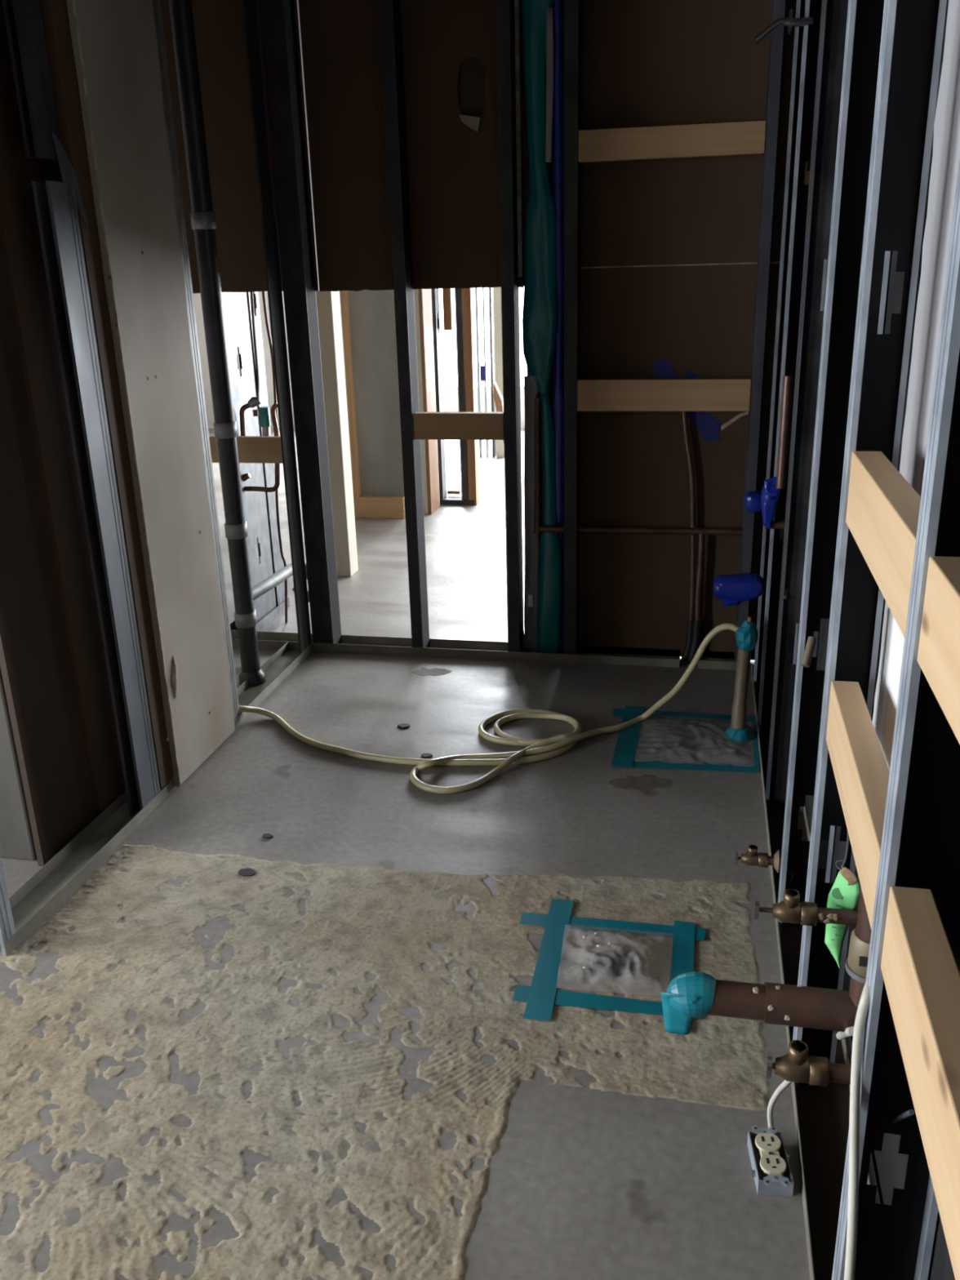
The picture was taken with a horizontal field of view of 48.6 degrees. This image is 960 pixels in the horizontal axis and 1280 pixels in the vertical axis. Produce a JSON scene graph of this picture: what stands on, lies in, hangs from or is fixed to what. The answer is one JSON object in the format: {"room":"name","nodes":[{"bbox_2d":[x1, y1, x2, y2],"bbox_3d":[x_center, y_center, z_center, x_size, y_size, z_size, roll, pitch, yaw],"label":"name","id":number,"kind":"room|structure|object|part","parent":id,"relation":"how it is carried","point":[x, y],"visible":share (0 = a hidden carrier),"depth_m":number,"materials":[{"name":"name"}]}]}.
{"room":"building under construction","nodes":[
{"label":"building under construction","id":0,"kind":"room"},
{"bbox_2d":[0,0,313,955],"bbox_3d":[-0.876,-0.807,2.627,0.161,2.440,1.830,2,20,11],"label":"wall","id":1,"kind":"structure","parent":0,"point":[117,660],"depth_m":2.52,"materials":[{"name":"metal"}]},
{"bbox_3d":[-0.811,-0.807,2.624,0.013,2.420,0.375,2,20,11],"label":"drywall panel","id":2,"kind":"part","parent":1,"relation":"part of","materials":[{"name":"beige paint"}]},
{"bbox_2d":[222,291,289,631],"bbox_3d":[-0.901,-1.226,3.805,0.101,2.440,0.370,2,20,11],"label":"wall","id":3,"kind":"structure","parent":0,"point":[260,507],"depth_m":3.99,"materials":[{"name":"paint"}]},
{"bbox_2d":[249,292,259,396],"bbox_3d":[-0.811,-1.099,3.815,0.030,0.470,0.011,2,20,11],"label":"hanging cable","id":4,"kind":"object","parent":3,"relation":"hanging from","point":[251,293],"visible":0.69,"depth_m":3.82,"materials":[{"name":"black plastic"}]},
{"bbox_2d":[239,396,279,492],"bbox_3d":[-0.815,-0.706,3.851,0.219,0.343,0.036,2,20,11],"label":"loop","id":5,"kind":"object","parent":3,"relation":"attached to","point":[253,402],"visible":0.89,"depth_m":3.82,"materials":[{"name":"grey"}]},
{"bbox_3d":[-0.803,-0.813,3.809,0.019,0.023,0.019,11,23,32],"label":"valve stem","id":6,"kind":"part","parent":5,"relation":"part of","materials":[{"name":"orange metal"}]},
{"bbox_2d":[258,406,271,435],"bbox_3d":[-0.769,-0.762,3.821,0.039,0.146,0.039,2,20,11],"label":"stub","id":7,"kind":"object","parent":5,"relation":"attached to","point":[264,411],"visible":0.73,"depth_m":3.80,"materials":[{"name":"teal plastic"}]},
{"bbox_2d":[315,290,358,576],"bbox_3d":[-0.660,-1.453,4.420,0.123,2.440,0.110,2,20,11],"label":"wall","id":8,"kind":"structure","parent":0,"point":[328,303],"depth_m":4.57,"materials":[{"name":"beige paint"}]},
{"bbox_2d":[193,291,524,429],"bbox_3d":[0.822,-2.881,8.303,6.900,2.440,0.150,2,20,11],"label":"wall","id":9,"kind":"structure","parent":0,"point":[451,401],"depth_m":8.97,"materials":[{"name":"white paint"}]},
{"bbox_2d":[442,385,524,392],"bbox_3d":[1.348,-2.915,8.117,5.050,2.000,0.060,2,20,11],"label":"window","id":10,"kind":"structure","parent":9,"relation":"in","point":[453,388],"depth_m":8.73,"materials":[{"name":"white"}]},
{"bbox_2d":[0,428,879,1279],"bbox_3d":[-0.265,0.218,3.556,7.300,0.154,11.500,2,20,11],"label":"floor","id":11,"kind":"structure","parent":0,"point":[322,1062],"depth_m":2.02,"materials":[{"name":"concrete"}]},
{"bbox_2d":[0,666,36,860],"bbox_3d":[-1.421,-0.730,2.456,0.788,2.440,0.555,2,20,11],"label":"wall panel","id":12,"kind":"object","parent":11,"relation":"on","point":[16,839],"depth_m":2.48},
{"bbox_2d":[168,0,266,686],"bbox_3d":[-0.800,-1.006,3.179,0.090,2.440,0.090,2,20,11],"label":"drain pipe","id":13,"kind":"object","parent":11,"relation":"on","point":[202,216],"visible":1,"depth_m":3.18,"materials":[{"name":"black metal"}]},
{"bbox_2d":[252,561,309,602],"bbox_3d":[-0.712,-0.150,3.829,0.123,0.188,0.552,2,20,11],"label":"pipe","id":14,"kind":"object","parent":13,"relation":"attached to","point":[276,579],"visible":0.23,"depth_m":3.76,"materials":[{"name":"grey metal"}]},
{"bbox_2d":[238,867,254,876],"bbox_3d":[-0.539,0.537,2.459,0.040,0.004,0.031,12,24,33],"label":"crumb","id":15,"kind":"object","parent":11,"relation":"on","point":[242,872],"visible":1,"depth_m":2.46,"materials":[{"name":"grey"}]},
{"bbox_2d":[262,833,273,838],"bbox_3d":[-0.521,0.482,2.614,0.027,0.004,0.019,2,20,11],"label":"crumb","id":16,"kind":"object","parent":11,"relation":"on","point":[264,835],"visible":1,"depth_m":2.61,"materials":[{"name":"grey"}]},
{"bbox_2d":[262,291,287,622],"bbox_3d":[-0.760,-0.711,3.945,0.056,1.446,0.011,2,20,11],"label":"cable","id":17,"kind":"object","parent":11,"relation":"on","point":[263,292],"visible":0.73,"depth_m":3.96,"materials":[{"name":"plastic"}]},
{"bbox_2d":[339,290,360,497],"bbox_3d":[-0.711,-1.834,5.491,0.040,2.440,0.048,2,20,11],"label":"strip","id":18,"kind":"object","parent":11,"relation":"on","point":[343,294],"visible":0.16,"depth_m":5.66,"materials":[{"name":"brown wood"}]},
{"bbox_2d":[347,289,404,495],"bbox_3d":[-0.521,-1.922,5.723,0.263,2.440,0.500,2,20,11],"label":"wall","id":19,"kind":"structure","parent":11,"relation":"on","point":[371,313],"depth_m":5.67,"materials":[{"name":"beige paint"}]},
{"bbox_2d":[397,723,409,728],"bbox_3d":[-0.230,0.259,3.214,0.036,0.004,0.027,-6,20,-13],"label":"crumb","id":20,"kind":"object","parent":11,"relation":"on","point":[402,725],"visible":1,"depth_m":3.21,"materials":[{"name":"grey"}]},
{"bbox_2d":[421,753,432,757],"bbox_3d":[-0.150,0.328,3.015,0.033,0.004,0.022,2,20,11],"label":"crumb","id":21,"kind":"object","parent":11,"relation":"on","point":[424,755],"visible":1,"depth_m":3.01,"materials":[{"name":"grey"}]},
{"bbox_2d":[475,287,484,457],"bbox_3d":[-0.019,-2.461,7.194,0.017,2.440,0.090,2,20,11],"label":"upright","id":22,"kind":"object","parent":11,"relation":"on","point":[477,306],"visible":0.36,"depth_m":7.35,"materials":[{"name":"wood"}]},
{"bbox_2d":[480,365,485,381],"bbox_3d":[0.022,-1.833,7.316,0.036,0.100,0.012,2,20,11],"label":"electrical box","id":23,"kind":"object","parent":22,"relation":"attached to","point":[482,368],"visible":1,"depth_m":7.31,"materials":[{"name":"blue plastic"}]},
{"bbox_2d":[482,287,490,457],"bbox_3d":[0.027,-2.459,7.184,0.011,2.440,0.090,2,20,11],"label":"upright","id":24,"kind":"object","parent":11,"relation":"on","point":[484,289],"visible":0.36,"depth_m":7.34,"materials":[{"name":"metal"}]},
{"bbox_2d":[239,622,739,794],"bbox_3d":[-0.045,0.151,2.993,1.535,0.348,0.560,2,20,11],"label":"coiled hose","id":25,"kind":"object","parent":11,"relation":"on","point":[563,743],"visible":0.99,"depth_m":3.01,"materials":[{"name":"beige rubber"}]},
{"bbox_2d":[488,287,496,457],"bbox_3d":[0.071,-2.457,7.175,0.011,2.440,0.090,2,20,11],"label":"upright","id":26,"kind":"object","parent":11,"relation":"on","point":[491,289],"visible":0.29,"depth_m":7.33,"materials":[{"name":"metal"}]},
{"bbox_2d":[493,287,504,457],"bbox_3d":[0.126,-2.455,7.164,0.067,2.440,0.090,2,20,11],"label":"upright","id":27,"kind":"object","parent":11,"relation":"on","point":[497,316],"visible":0.21,"depth_m":7.28,"materials":[{"name":"beige paint"}]},
{"bbox_2d":[493,381,504,444],"bbox_3d":[0.159,-1.412,7.194,0.115,0.652,0.060,2,20,11],"label":"timber offcut","id":28,"kind":"object","parent":11,"relation":"on","point":[498,398],"visible":0.5,"depth_m":7.11,"materials":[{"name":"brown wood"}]},
{"bbox_2d":[512,898,706,1032],"bbox_3d":[0.251,0.625,2.107,0.388,0.035,0.394,2,20,11],"label":"tape","id":29,"kind":"object","parent":11,"relation":"on","point":[541,996],"visible":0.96,"depth_m":2.11,"materials":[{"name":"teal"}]},
{"bbox_2d":[611,705,759,772],"bbox_3d":[0.587,0.277,3.070,0.432,0.018,0.427,2,20,11],"label":"tape","id":30,"kind":"object","parent":11,"relation":"on","point":[628,738],"visible":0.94,"depth_m":3.02,"materials":[{"name":"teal plastic"}]},
{"bbox_2d":[722,616,758,743],"bbox_3d":[0.743,0.110,3.013,0.092,0.369,0.082,-17,25,-37],"label":"pipe","id":31,"kind":"object","parent":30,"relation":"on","point":[746,636],"visible":1,"depth_m":3.01,"materials":[{"name":"brown metal"}]},
{"bbox_2d":[680,411,696,662],"bbox_3d":[0.688,-0.315,3.530,0.073,0.889,0.027,2,20,11],"label":"pipe","id":32,"kind":"object","parent":11,"relation":"on","point":[684,414],"visible":0.91,"depth_m":3.51,"materials":[{"name":"black metal"}]},
{"bbox_2d":[685,533,704,663],"bbox_3d":[0.720,-0.124,3.582,0.058,0.498,0.029,2,20,11],"label":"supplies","id":33,"kind":"object","parent":11,"relation":"on","point":[697,621],"visible":0.88,"depth_m":3.57,"materials":[{"name":"black metal"}]},
{"bbox_2d":[746,1080,794,1195],"bbox_3d":[0.472,0.695,1.685,0.074,0.224,0.317,5,21,19],"label":"power outlet","id":34,"kind":"object","parent":11,"relation":"on","point":[771,1172],"visible":0.91,"depth_m":1.61,"materials":[{"name":"metal"}]},
{"bbox_2d":[755,1133,781,1151],"bbox_3d":[0.443,0.772,1.635,0.038,0.005,0.033,0,20,4],"label":"socket","id":35,"kind":"object","parent":34,"relation":"attached to","point":[764,1142],"depth_m":1.63,"materials":[{"name":"beige plastic"}]},
{"bbox_2d":[760,1154,786,1174],"bbox_3d":[0.440,0.787,1.595,0.038,0.005,0.033,0,20,4],"label":"socket","id":36,"kind":"object","parent":34,"relation":"attached to","point":[770,1164],"depth_m":1.59,"materials":[{"name":"beige plastic"}]},
{"bbox_2d":[413,288,479,514],"bbox_3d":[-0.206,-1.908,5.660,0.293,2.440,0.400,2,20,11],"label":"wall partition","id":37,"kind":"structure","parent":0,"point":[426,301],"depth_m":5.84,"materials":[{"name":"beige paint"}]},
{"bbox_2d":[353,495,405,518],"bbox_3d":[-0.552,-0.732,5.851,0.287,0.115,0.058,2,20,11],"label":"baseboard","id":38,"kind":"structure","parent":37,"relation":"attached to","point":[365,506],"depth_m":5.82,"materials":[{"name":"brown wood"}]},
{"bbox_2d":[160,0,809,670],"bbox_3d":[-0.435,-1.123,3.477,2.884,2.440,0.122,2,20,11],"label":"wall","id":39,"kind":"structure","parent":0,"point":[393,122],"depth_m":3.34,"materials":[{"name":"metal"}]},
{"bbox_3d":[-1.203,-1.751,3.458,1.334,1.202,0.014,2,20,11],"label":"sheathing panel","id":40,"kind":"part","parent":39,"relation":"part of","materials":[{"name":"brown wood"}]},
{"bbox_2d":[208,435,282,463],"bbox_3d":[-0.783,-0.652,3.642,0.297,0.088,0.028,2,20,11],"label":"wood block","id":41,"kind":"object","parent":39,"relation":"attached to","point":[251,449],"visible":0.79,"depth_m":3.62,"materials":[{"name":"brown wood"}]},
{"bbox_3d":[-0.211,-1.707,3.260,0.682,1.206,0.014,2,20,11],"label":"sheathing panel","id":42,"kind":"part","parent":39,"relation":"part of","materials":[{"name":"brown wood"}]},
{"bbox_2d":[413,412,503,439],"bbox_3d":[-0.068,-0.706,3.509,0.302,0.086,0.038,2,20,11],"label":"wood block","id":43,"kind":"object","parent":39,"relation":"attached to","point":[427,425],"visible":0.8,"depth_m":3.49,"materials":[{"name":"brown wood"}]},
{"bbox_2d":[514,0,564,653],"bbox_3d":[0.187,-1.107,3.388,0.181,2.444,0.092,2,20,11],"label":"sheeting","id":44,"kind":"object","parent":39,"relation":"attached to","point":[542,21],"visible":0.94,"depth_m":3.36,"materials":[{"name":"teal plastic"}]},
{"bbox_3d":[0.113,-1.692,3.187,0.015,1.143,0.024,2,20,11],"label":"jamb trim","id":45,"kind":"part","parent":44,"relation":"part of","materials":[{"name":"brown wood"}]},
{"bbox_2d":[533,397,742,535],"bbox_3d":[0.520,-0.561,3.466,0.703,0.451,0.028,2,20,11],"label":"pipe","id":46,"kind":"object","parent":39,"relation":"attached to","point":[539,528],"visible":0.88,"depth_m":3.52,"materials":[{"name":"brown metal"}]},
{"bbox_2d":[577,377,751,411],"bbox_3d":[0.574,-0.769,3.339,0.533,0.097,0.038,2,20,11],"label":"wood block","id":47,"kind":"object","parent":39,"relation":"attached to","point":[669,394],"visible":1,"depth_m":3.32,"materials":[{"name":"brown wood"}]},
{"bbox_2d":[651,358,680,378],"bbox_3d":[0.592,-0.855,3.386,0.094,0.080,0.001,2,20,11],"label":"tape strip","id":48,"kind":"object","parent":39,"relation":"attached to","point":[663,370],"visible":0.65,"depth_m":3.38,"materials":[{"name":"blue plastic"}]},
{"bbox_2d":[578,120,766,162],"bbox_3d":[0.554,-1.448,3.096,0.533,0.085,0.038,2,20,11],"label":"wood block","id":49,"kind":"object","parent":39,"relation":"attached to","point":[738,138],"visible":1,"depth_m":3.08,"materials":[{"name":"brown wood"}]},
{"bbox_3d":[0.647,-0.549,3.494,0.721,1.284,0.014,2,20,11],"label":"sheathing panel","id":50,"kind":"part","parent":39,"relation":"part of","materials":[{"name":"brown wood"}]},
{"bbox_2d":[685,369,699,377],"bbox_3d":[0.675,-0.835,3.375,0.044,0.045,0.001,2,20,11],"label":"tape strip","id":51,"kind":"object","parent":39,"relation":"attached to","point":[690,374],"visible":0.59,"depth_m":3.37,"materials":[{"name":"blue plastic"}]},
{"bbox_3d":[0.615,-1.698,3.084,0.721,1.150,0.014,2,20,11],"label":"sheathing panel","id":52,"kind":"part","parent":39,"relation":"part of","materials":[{"name":"brown wood"}]},
{"bbox_2d":[687,411,722,441],"bbox_3d":[0.715,-0.689,3.420,0.125,0.102,0.001,2,20,11],"label":"tape strip","id":53,"kind":"object","parent":39,"relation":"attached to","point":[708,427],"visible":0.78,"depth_m":3.42,"materials":[{"name":"blue plastic"}]},
{"bbox_2d":[720,411,748,430],"bbox_3d":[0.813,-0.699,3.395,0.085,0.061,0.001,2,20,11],"label":"pipe","id":54,"kind":"object","parent":39,"relation":"attached to","point":[740,415],"visible":0.9,"depth_m":3.39,"materials":[{"name":"grey plastic"}]},
{"bbox_2d":[751,0,959,1279],"bbox_3d":[0.617,-0.514,1.688,0.117,2.440,3.300,2,20,11],"label":"wall","id":55,"kind":"structure","parent":0,"point":[868,326],"depth_m":1.54,"materials":[{"name":"metal"}]},
{"bbox_2d":[713,572,766,606],"bbox_3d":[0.766,-0.145,3.040,0.195,0.095,0.080,2,20,11],"label":"stub","id":56,"kind":"object","parent":55,"relation":"attached to","point":[731,589],"visible":0.93,"depth_m":3.02,"materials":[{"name":"blue plastic"}]},
{"bbox_2d":[742,490,761,512],"bbox_3d":[0.793,-0.383,2.948,0.126,0.059,0.056,2,20,11],"label":"stub","id":57,"kind":"object","parent":55,"relation":"attached to","point":[752,499],"visible":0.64,"depth_m":2.93,"materials":[{"name":"blue plastic"}]},
{"bbox_2d":[734,844,781,872],"bbox_3d":[0.579,0.454,2.211,0.094,0.052,0.048,2,20,11],"label":"supply valve","id":58,"kind":"object","parent":55,"relation":"attached to","point":[752,858],"visible":0.96,"depth_m":2.20,"materials":[{"name":"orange metal"}]},
{"bbox_3d":[0.535,0.455,2.221,0.005,0.029,0.016,2,20,11],"label":"handle","id":59,"kind":"part","parent":58,"relation":"part of","materials":[{"name":"silver metal"}]},
{"bbox_2d":[747,844,757,856],"bbox_3d":[0.566,0.439,2.209,0.020,0.022,0.020,2,20,11],"label":"outlet","id":60,"kind":"object","parent":58,"relation":"attached to","point":[752,849],"depth_m":2.20,"materials":[{"name":"brown metal"}]},
{"bbox_2d":[760,476,785,529],"bbox_3d":[0.798,-0.372,2.867,0.083,0.151,0.053,2,20,11],"label":"stub","id":61,"kind":"object","parent":55,"relation":"attached to","point":[770,494],"visible":0.83,"depth_m":2.86,"materials":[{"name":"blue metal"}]},
{"bbox_2d":[754,8,813,44],"bbox_3d":[0.714,-1.443,2.503,0.132,0.070,0.052,2,20,11],"label":"conduit","id":62,"kind":"object","parent":55,"relation":"attached to","point":[789,22],"visible":1,"depth_m":2.49,"materials":[{"name":"silver metal"}]},
{"bbox_2d":[776,375,792,488],"bbox_3d":[0.767,-0.522,2.684,0.022,0.280,0.022,2,20,11],"label":"copper riser","id":63,"kind":"object","parent":55,"relation":"attached to","point":[787,380],"visible":1,"depth_m":2.67,"materials":[{"name":"brown metal"}]},
{"bbox_2d":[782,587,788,599],"bbox_3d":[0.720,-0.123,2.499,0.016,0.054,0.045,11,23,32],"label":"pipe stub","id":64,"kind":"object","parent":55,"relation":"attached to","point":[786,590],"visible":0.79,"depth_m":2.49,"materials":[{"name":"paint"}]},
{"bbox_2d":[754,888,857,926],"bbox_3d":[0.502,0.408,1.614,0.166,0.051,0.035,2,20,11],"label":"supply valve","id":65,"kind":"object","parent":55,"relation":"attached to","point":[790,910],"visible":0.98,"depth_m":1.61,"materials":[{"name":"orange metal"}]},
{"bbox_3d":[0.424,0.413,1.632,0.006,0.034,0.019,2,20,11],"label":"handle","id":66,"kind":"part","parent":65,"relation":"part of","materials":[{"name":"silver metal"}]},
{"bbox_3d":[0.438,0.414,1.630,0.021,0.008,0.008,2,20,11],"label":"stem","id":67,"kind":"part","parent":65,"relation":"part of","materials":[{"name":"gold metal"}]},
{"bbox_2d":[782,888,799,908],"bbox_3d":[0.473,0.395,1.615,0.024,0.026,0.024,2,20,11],"label":"outlet","id":68,"kind":"object","parent":65,"relation":"attached to","point":[791,896],"depth_m":1.61,"materials":[{"name":"brown metal"}]},
{"bbox_2d":[765,1040,851,1086],"bbox_3d":[0.429,0.541,1.352,0.125,0.052,0.036,2,20,11],"label":"supply valve","id":69,"kind":"object","parent":55,"relation":"attached to","point":[795,1066],"visible":0.94,"depth_m":1.34,"materials":[{"name":"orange metal"}]},
{"bbox_3d":[0.371,0.546,1.367,0.006,0.035,0.020,2,20,11],"label":"handle","id":70,"kind":"part","parent":69,"relation":"part of","materials":[{"name":"silver metal"}]},
{"bbox_3d":[0.377,0.546,1.365,0.004,0.008,0.008,2,20,11],"label":"stem","id":71,"kind":"part","parent":69,"relation":"part of","materials":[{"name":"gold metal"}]},
{"bbox_2d":[787,1040,808,1065],"bbox_3d":[0.404,0.527,1.353,0.024,0.026,0.024,2,20,11],"label":"outlet","id":72,"kind":"object","parent":69,"relation":"attached to","point":[797,1053],"depth_m":1.35,"materials":[{"name":"brown metal"}]},
{"bbox_2d":[800,636,817,666],"bbox_3d":[0.604,0.022,1.952,0.016,0.054,0.045,11,23,32],"label":"pipe stub","id":73,"kind":"object","parent":55,"relation":"attached to","point":[811,643],"visible":1,"depth_m":1.95,"materials":[{"name":"beige plastic"}]},
{"bbox_2d":[824,831,860,968],"bbox_3d":[0.553,0.387,1.617,0.050,0.260,0.024,11,23,31],"label":"paper tag","id":74,"kind":"object","parent":55,"relation":"hanging from","point":[844,894],"visible":0.92,"depth_m":1.62,"materials":[{"name":"green paper"}]},
{"bbox_2d":[835,1026,853,1039],"bbox_3d":[0.524,0.564,1.525,0.013,0.205,0.240,5,21,17],"label":"stub","id":75,"kind":"object","parent":55,"relation":"attached to","point":[849,1031],"visible":0.79,"depth_m":1.45,"materials":[{"name":"white plastic"}]},
{"bbox_2d":[844,979,870,1279],"bbox_3d":[0.395,0.562,1.131,0.023,0.398,0.176,5,21,18],"label":"power cable","id":76,"kind":"object","parent":55,"relation":"attached to","point":[864,1004],"visible":0.91,"depth_m":1.11,"materials":[{"name":"white plastic"}]},
{"bbox_2d":[826,680,889,930],"bbox_3d":[0.478,0.186,1.322,0.038,0.095,0.495,2,20,11],"label":"wood block","id":77,"kind":"object","parent":55,"relation":"attached to","point":[861,771],"visible":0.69,"depth_m":1.30,"materials":[{"name":"brown wood"}]},
{"bbox_2d":[844,888,871,1008],"bbox_3d":[0.526,0.423,1.429,0.062,0.230,0.063,2,20,11],"label":"vertical waste","id":78,"kind":"object","parent":55,"relation":"attached to","point":[856,962],"visible":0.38,"depth_m":1.41,"materials":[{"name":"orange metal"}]},
{"bbox_2d":[660,971,857,1034],"bbox_3d":[0.399,0.520,1.492,0.286,0.093,0.061,2,20,11],"label":"pipe","id":79,"kind":"object","parent":78,"relation":"attached to","point":[688,996],"visible":0.92,"depth_m":1.47,"materials":[{"name":"orange metal"}]},
{"bbox_2d":[845,451,920,637],"bbox_3d":[0.469,-0.124,1.211,0.038,0.098,0.495,2,20,11],"label":"wood block","id":80,"kind":"object","parent":55,"relation":"attached to","point":[882,509],"visible":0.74,"depth_m":1.18,"materials":[{"name":"brown wood"}]},
{"bbox_2d":[872,607,904,771],"bbox_3d":[0.573,0.118,1.455,0.010,0.382,0.375,2,20,11],"label":"electrical box","id":81,"kind":"object","parent":55,"relation":"attached to","point":[892,649],"visible":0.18,"depth_m":1.52,"materials":[{"name":"white plastic"}]},
{"bbox_2d":[891,1109,915,1123],"bbox_3d":[0.463,0.551,1.203,0.006,0.206,0.172,2,20,11],"label":"wire","id":82,"kind":"object","parent":55,"relation":"attached to","point":[911,1112],"visible":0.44,"depth_m":1.12,"materials":[{"name":"grey"}]},
{"bbox_3d":[0.551,-0.507,1.139,0.010,1.900,0.713,2,20,11],"label":"torn paper panel","id":83,"kind":"part","parent":55,"relation":"part of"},
{"bbox_2d":[880,885,959,1279],"bbox_3d":[0.374,0.359,0.840,0.038,0.095,0.449,2,20,11],"label":"wood block","id":84,"kind":"object","parent":55,"relation":"attached to","point":[921,974],"visible":1,"depth_m":0.88,"materials":[{"name":"brown wood"}]},
{"bbox_2d":[916,555,959,744],"bbox_3d":[0.365,0.049,0.730,0.038,0.098,0.449,2,20,11],"label":"wood block","id":85,"kind":"object","parent":55,"relation":"attached to","point":[939,647],"visible":1,"depth_m":0.86,"materials":[{"name":"brown wood"}]}
]}

